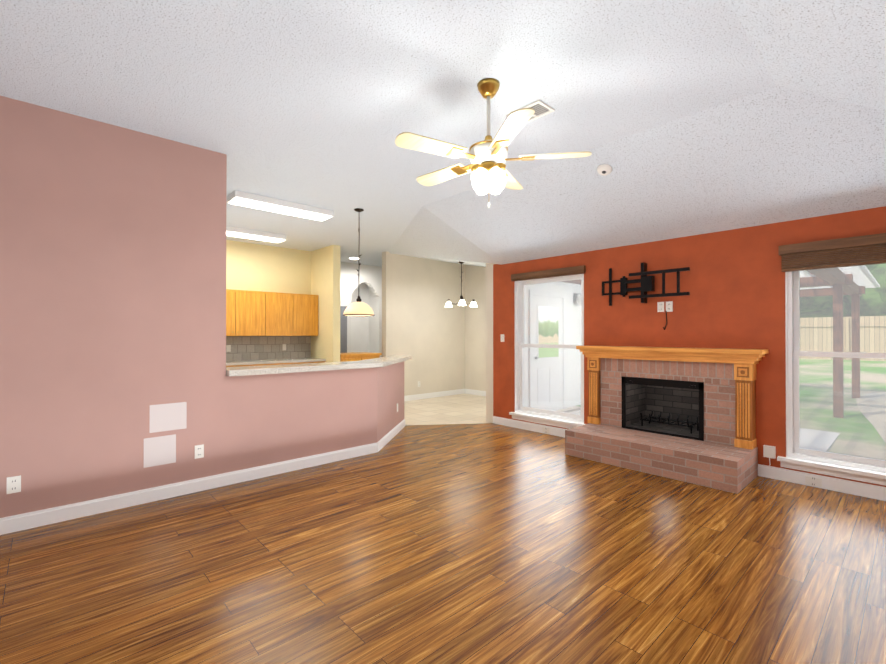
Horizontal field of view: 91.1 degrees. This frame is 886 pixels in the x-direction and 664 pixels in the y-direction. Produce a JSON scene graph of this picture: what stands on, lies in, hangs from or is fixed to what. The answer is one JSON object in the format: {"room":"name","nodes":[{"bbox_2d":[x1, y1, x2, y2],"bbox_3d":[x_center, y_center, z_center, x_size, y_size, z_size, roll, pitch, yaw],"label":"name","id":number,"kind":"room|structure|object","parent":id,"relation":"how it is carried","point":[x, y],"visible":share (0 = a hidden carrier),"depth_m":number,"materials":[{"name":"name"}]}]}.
{"room":"living room","nodes":[
{"label":"living room","id":0,"kind":"room"},
{"bbox_2d":[0,96,226,517],"bbox_3d":[-3.482,-0.132,2.748,3.890,3.070,0.150,0,0,-43],"label":"wall","id":1,"kind":"structure","parent":0,"point":[112,283],"depth_m":3.40,"materials":[{"name":"pink paint"}]},
{"bbox_2d":[7,475,20,493],"bbox_3d":[-3.020,1.075,3.059,0.072,0.115,0.008,0,0,-43],"label":"outlet","id":2,"kind":"object","parent":1,"relation":"attached to","point":[14,484],"depth_m":3.06,"materials":[{"name":"white plastic"}]},
{"bbox_2d":[144,402,186,467],"bbox_3d":[-2.349,0.863,3.682,0.310,0.510,0.002,0,0,-43],"label":"wall panels","id":3,"kind":"object","parent":1,"relation":"attached to","point":[160,450],"depth_m":3.67,"materials":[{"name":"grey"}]},
{"bbox_2d":[195,444,203,458],"bbox_3d":[-2.159,1.059,3.851,0.072,0.115,0.008,0,0,-43],"label":"outlet","id":4,"kind":"object","parent":1,"relation":"attached to","point":[199,449],"depth_m":3.85,"materials":[{"name":"white plastic"}]},
{"bbox_2d":[226,240,310,294],"bbox_3d":[-5.070,-0.112,6.587,6.750,3.070,0.150,0,0,-43],"label":"wall","id":5,"kind":"structure","parent":0,"point":[256,267],"depth_m":8.13,"materials":[{"name":"beige paint"}]},
{"bbox_2d":[226,289,269,336],"bbox_3d":[-3.661,-0.327,7.550,1.136,0.790,0.337,0,0,-43],"label":"upper cabinet","id":6,"kind":"object","parent":5,"relation":"attached to","point":[269,328],"depth_m":7.57,"materials":[{"name":"brown wood"}]},
{"bbox_2d":[270,293,317,336],"bbox_3d":[-2.934,-0.323,8.219,1.077,0.790,0.337,0,0,-43],"label":"upper cabinet","id":7,"kind":"object","parent":5,"relation":"attached to","point":[291,315],"depth_m":8.13,"materials":[{"name":"brown wood"}]},
{"bbox_2d":[226,361,403,472],"bbox_3d":[-1.329,0.917,5.328,2.780,1.000,1.040,0,0,-43],"label":"wall","id":8,"kind":"structure","parent":0,"point":[274,418],"depth_m":4.54,"materials":[{"name":"pink paint"}]},
{"bbox_2d":[226,355,411,376],"bbox_3d":[-1.290,0.386,5.439,2.972,0.057,1.288,0,0,-43],"label":"bar","id":9,"kind":"object","parent":8,"relation":"on","point":[303,367],"visible":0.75,"depth_m":4.58,"materials":[{"name":"stone"}]},
{"bbox_2d":[0,389,885,534],"bbox_3d":[-0.393,1.353,3.857,9.950,0.113,8.130,0,0,-43],"label":"baseboard","id":10,"kind":"structure","parent":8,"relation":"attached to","point":[25,521],"depth_m":3.89,"materials":[{"name":"white wood"}]},
{"bbox_2d":[311,245,339,361],"bbox_3d":[-2.285,-0.102,8.434,0.150,3.070,0.900,0,0,-43],"label":"wall","id":11,"kind":"structure","parent":0,"point":[325,281],"depth_m":8.22,"materials":[{"name":"beige paint"}]},
{"bbox_2d":[340,262,381,356],"bbox_3d":[-1.924,-0.090,10.737,3.500,3.070,0.600,0,0,-43],"label":"wall","id":12,"kind":"structure","parent":0,"point":[364,333],"depth_m":10.69,"materials":[{"name":"white paint"}]},
{"bbox_2d":[340,306,346,352],"bbox_3d":[-2.477,0.425,9.748,0.750,2.030,0.098,0,0,-43],"label":"hall door","id":13,"kind":"structure","parent":12,"relation":"in","point":[343,334],"depth_m":9.94,"materials":[{"name":"grey"}]},
{"bbox_2d":[382,251,464,395],"bbox_3d":[-0.361,-0.097,9.518,2.250,3.070,0.150,0,0,-43],"label":"wall","id":14,"kind":"structure","parent":0,"point":[423,325],"depth_m":9.39,"materials":[{"name":"beige paint"}]},
{"bbox_2d":[0,423,885,663],"bbox_3d":[-0.482,1.452,2.388,8.130,0.100,6.390,0,0,-43],"label":"floor","id":15,"kind":"structure","parent":0,"point":[486,543],"depth_m":2.57,"materials":[{"name":"laminate"}]},
{"bbox_2d":[565,346,768,493],"bbox_3d":[2.408,0.793,4.825,1.180,1.243,1.920,0,0,-43],"label":"fireplace","id":16,"kind":"object","parent":15,"relation":"on","point":[688,415],"visible":1,"depth_m":4.58,"materials":[{"name":"brick"}]},
{"bbox_2d":[0,0,885,266],"bbox_3d":[-1.383,-1.372,5.058,10.400,0.766,11.602,0,0,-43],"label":"ceiling","id":17,"kind":"structure","parent":0,"point":[683,118],"depth_m":3.08,"materials":[{"name":"white paint"}]},
{"bbox_2d":[226,226,286,242],"bbox_3d":[-3.195,-1.581,6.994,1.250,0.083,0.320,0,0,-43],"label":"kitchen ceiling light","id":18,"kind":"object","parent":17,"relation":"attached to","point":[230,231],"depth_m":7.01,"materials":[{"name":"white plastic"}]},
{"bbox_2d":[227,190,333,220],"bbox_3d":[-2.039,-1.589,5.544,1.250,0.083,0.320,0,0,-43],"label":"kitchen ceiling light","id":19,"kind":"object","parent":17,"relation":"attached to","point":[245,199],"depth_m":5.40,"materials":[{"name":"white plastic"}]},
{"bbox_2d":[343,208,374,315],"bbox_3d":[-1.119,-0.923,5.789,0.416,1.412,0.416,0,0,-43],"label":"pendant light","id":20,"kind":"object","parent":17,"relation":"hanging from","point":[358,308],"visible":1,"depth_m":5.68,"materials":[{"name":"white glass"}]},
{"bbox_2d":[445,261,476,306],"bbox_3d":[0.352,-0.888,8.119,0.594,0.829,0.606,0,0,-43],"label":"dining chandelier","id":21,"kind":"object","parent":17,"relation":"hanging from","point":[461,302],"visible":0.98,"depth_m":8.07,"materials":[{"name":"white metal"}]},
{"bbox_2d":[395,78,591,207],"bbox_3d":[0.265,-1.229,2.909,1.262,0.826,1.232,0,0,-43],"label":"ceiling fan","id":22,"kind":"object","parent":17,"relation":"hanging from","point":[487,156],"visible":1,"depth_m":2.79,"materials":[{"name":"gold metal"}]},
{"bbox_2d":[506,100,554,122],"bbox_3d":[0.650,-1.636,3.248,0.200,0.012,0.300,0,0,-43],"label":"ceiling vent","id":23,"kind":"object","parent":17,"relation":"in","point":[540,107],"visible":0.42,"depth_m":3.19,"materials":[{"name":"white metal"}]},
{"bbox_2d":[597,164,611,175],"bbox_3d":[1.520,-1.522,4.088,0.134,0.072,0.140,0,0,-43],"label":"smoke detector","id":24,"kind":"object","parent":17,"relation":"attached to","point":[604,169],"visible":0.96,"depth_m":4.06,"materials":[{"name":"white plastic"}]},
{"bbox_2d":[465,265,485,390],"bbox_3d":[1.385,-0.112,9.392,0.150,3.100,2.700,0,0,-43],"label":"wall","id":25,"kind":"structure","parent":0,"point":[475,336],"depth_m":9.97,"materials":[{"name":"beige paint"}]},
{"bbox_2d":[404,394,580,424],"bbox_3d":[-3.228,1.477,7.050,10.400,0.097,6.150,0,0,-43],"label":"floor","id":26,"kind":"structure","parent":0,"point":[462,409],"depth_m":7.94,"materials":[{"name":"beige tile"}]},
{"bbox_2d":[226,365,259,366],"bbox_3d":[-3.563,0.988,7.437,1.136,0.880,0.627,0,0,-43],"label":"base cabinet","id":27,"kind":"object","parent":26,"relation":"on","point":[226,365],"depth_m":7.20,"materials":[{"name":"brown wood"}]},
{"bbox_2d":[290,361,324,363],"bbox_3d":[-2.836,0.991,8.106,1.077,0.880,0.627,0,0,-43],"label":"base cabinet","id":28,"kind":"object","parent":26,"relation":"on","point":[291,362],"depth_m":7.96,"materials":[{"name":"brown wood"}]},
{"bbox_2d":[226,357,325,364],"bbox_3d":[-4.308,0.524,6.745,5.090,0.040,0.640,0,0,-43],"label":"countertop","id":29,"kind":"structure","parent":28,"relation":"on","point":[277,360],"depth_m":7.66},
{"bbox_2d":[340,352,381,361],"bbox_3d":[-1.784,0.929,8.683,0.908,1.010,0.645,0,0,-43],"label":"buffet","id":30,"kind":"object","parent":26,"relation":"on","point":[355,356],"visible":0.19,"depth_m":8.47,"materials":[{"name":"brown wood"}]},
{"bbox_2d":[486,263,581,422],"bbox_3d":[2.085,-0.119,8.099,3.670,3.100,0.150,0,0,-43],"label":"wall","id":31,"kind":"structure","parent":0,"point":[489,342],"depth_m":7.49,"materials":[{"name":"beige paint"}]},
{"bbox_2d":[529,290,565,410],"bbox_3d":[1.899,0.374,7.774,1.120,2.190,0.070,0,0,-43],"label":"exterior door","id":32,"kind":"structure","parent":31,"relation":"in","point":[545,357],"depth_m":7.75,"materials":[{"name":"white"}]},
{"bbox_2d":[574,293,580,305],"bbox_3d":[2.638,-0.627,8.350,0.180,0.260,0.230,0,0,-43],"label":"sconce","id":33,"kind":"object","parent":31,"relation":"attached to","point":[576,297],"depth_m":8.35,"materials":[{"name":"silver metal"}]},
{"bbox_2d":[493,206,885,486],"bbox_3d":[2.729,0.174,4.797,0.150,2.480,5.580,0,0,-43],"label":"wall","id":34,"kind":"structure","parent":0,"point":[732,281],"depth_m":4.63,"materials":[{"name":"paint"}]},
{"bbox_2d":[542,427,549,433],"bbox_3d":[1.444,1.365,6.052,0.034,0.072,0.114,0,0,-43],"label":"outlet","id":35,"kind":"object","parent":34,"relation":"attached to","point":[546,430],"depth_m":6.06,"materials":[{"name":"white plastic"}]},
{"bbox_2d":[509,265,585,428],"bbox_3d":[1.487,0.216,6.107,0.205,2.150,1.250,0,0,-43],"label":"window","id":36,"kind":"structure","parent":34,"relation":"in","point":[570,420],"depth_m":6.17,"materials":[{"name":"white"}]},
{"bbox_2d":[602,262,689,305],"bbox_3d":[2.300,-0.560,5.025,0.175,0.470,1.050,0,0,-43],"label":"mount","id":37,"kind":"object","parent":34,"relation":"attached to","point":[647,282],"visible":0.96,"depth_m":4.96,"materials":[{"name":"black metal"}]},
{"bbox_2d":[657,301,672,329],"bbox_3d":[2.509,-0.184,4.901,0.034,0.312,0.161,0,0,-43],"label":"outlet","id":38,"kind":"object","parent":34,"relation":"attached to","point":[660,305],"depth_m":4.90,"materials":[{"name":"white plastic"}]},
{"bbox_2d":[763,445,775,466],"bbox_3d":[3.153,1.195,4.193,0.034,0.201,0.094,0,0,-43],"label":"outlet","id":39,"kind":"object","parent":34,"relation":"attached to","point":[769,452],"depth_m":4.18,"materials":[{"name":"white plastic"}]},
{"bbox_2d":[805,476,821,486],"bbox_3d":[3.372,1.356,3.954,0.034,0.079,0.111,0,0,-43],"label":"outlet","id":40,"kind":"object","parent":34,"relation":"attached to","point":[813,481],"depth_m":3.95,"materials":[{"name":"white plastic"}]},
{"bbox_2d":[777,233,885,485],"bbox_3d":[3.661,0.231,3.732,0.220,2.095,1.250,0,0,-43],"label":"window","id":41,"kind":"structure","parent":34,"relation":"in","point":[856,251],"depth_m":3.93,"materials":[{"name":"white"}]},
{"label":"outside","id":42,"kind":"structure","parent":0,"visible":0},
{"bbox_2d":[577,359,885,459],"bbox_3d":[19.810,1.286,11.832,34.528,1.170,42.000,0,0,-43],"label":"ground","id":43,"kind":"structure","parent":42,"point":[804,370],"depth_m":8.35,"materials":[{"name":"green plant"}]},
{"bbox_2d":[568,410,839,451],"bbox_3d":[5.073,1.552,8.203,7.918,0.160,3.730,0,0,-43],"label":"patio","id":44,"kind":"structure","parent":43,"relation":"on","point":[811,441],"depth_m":5.96,"materials":[{"name":"concrete"}]},
{"bbox_2d":[562,265,879,417],"bbox_3d":[5.250,0.221,7.958,7.600,2.500,3.600,0,0,-43],"label":"pergola","id":45,"kind":"object","parent":44,"relation":"on","point":[838,368],"depth_m":7.31,"materials":[{"name":"brown"}]},
{"bbox_2d":[799,316,885,360],"bbox_3d":[20.713,0.258,12.668,0.120,1.800,42.000,0,0,-43],"label":"fence","id":46,"kind":"object","parent":43,"relation":"on","point":[806,338],"depth_m":17.57,"materials":[{"name":"brown wood"}]},
{"bbox_2d":[800,264,885,317],"bbox_3d":[23.985,-2.198,17.056,9.066,6.952,42.446,0,0,-43],"label":"trees","id":47,"kind":"object","parent":43,"relation":"on","point":[867,300],"depth_m":20.32,"materials":[{"name":"green plant"}]},
{"bbox_2d":[856,392,885,441],"bbox_3d":[8.289,1.395,7.010,7.200,0.181,2.572,0,0,-43],"label":"dirt","id":48,"kind":"object","parent":43,"relation":"on","point":[882,412],"depth_m":7.90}
]}

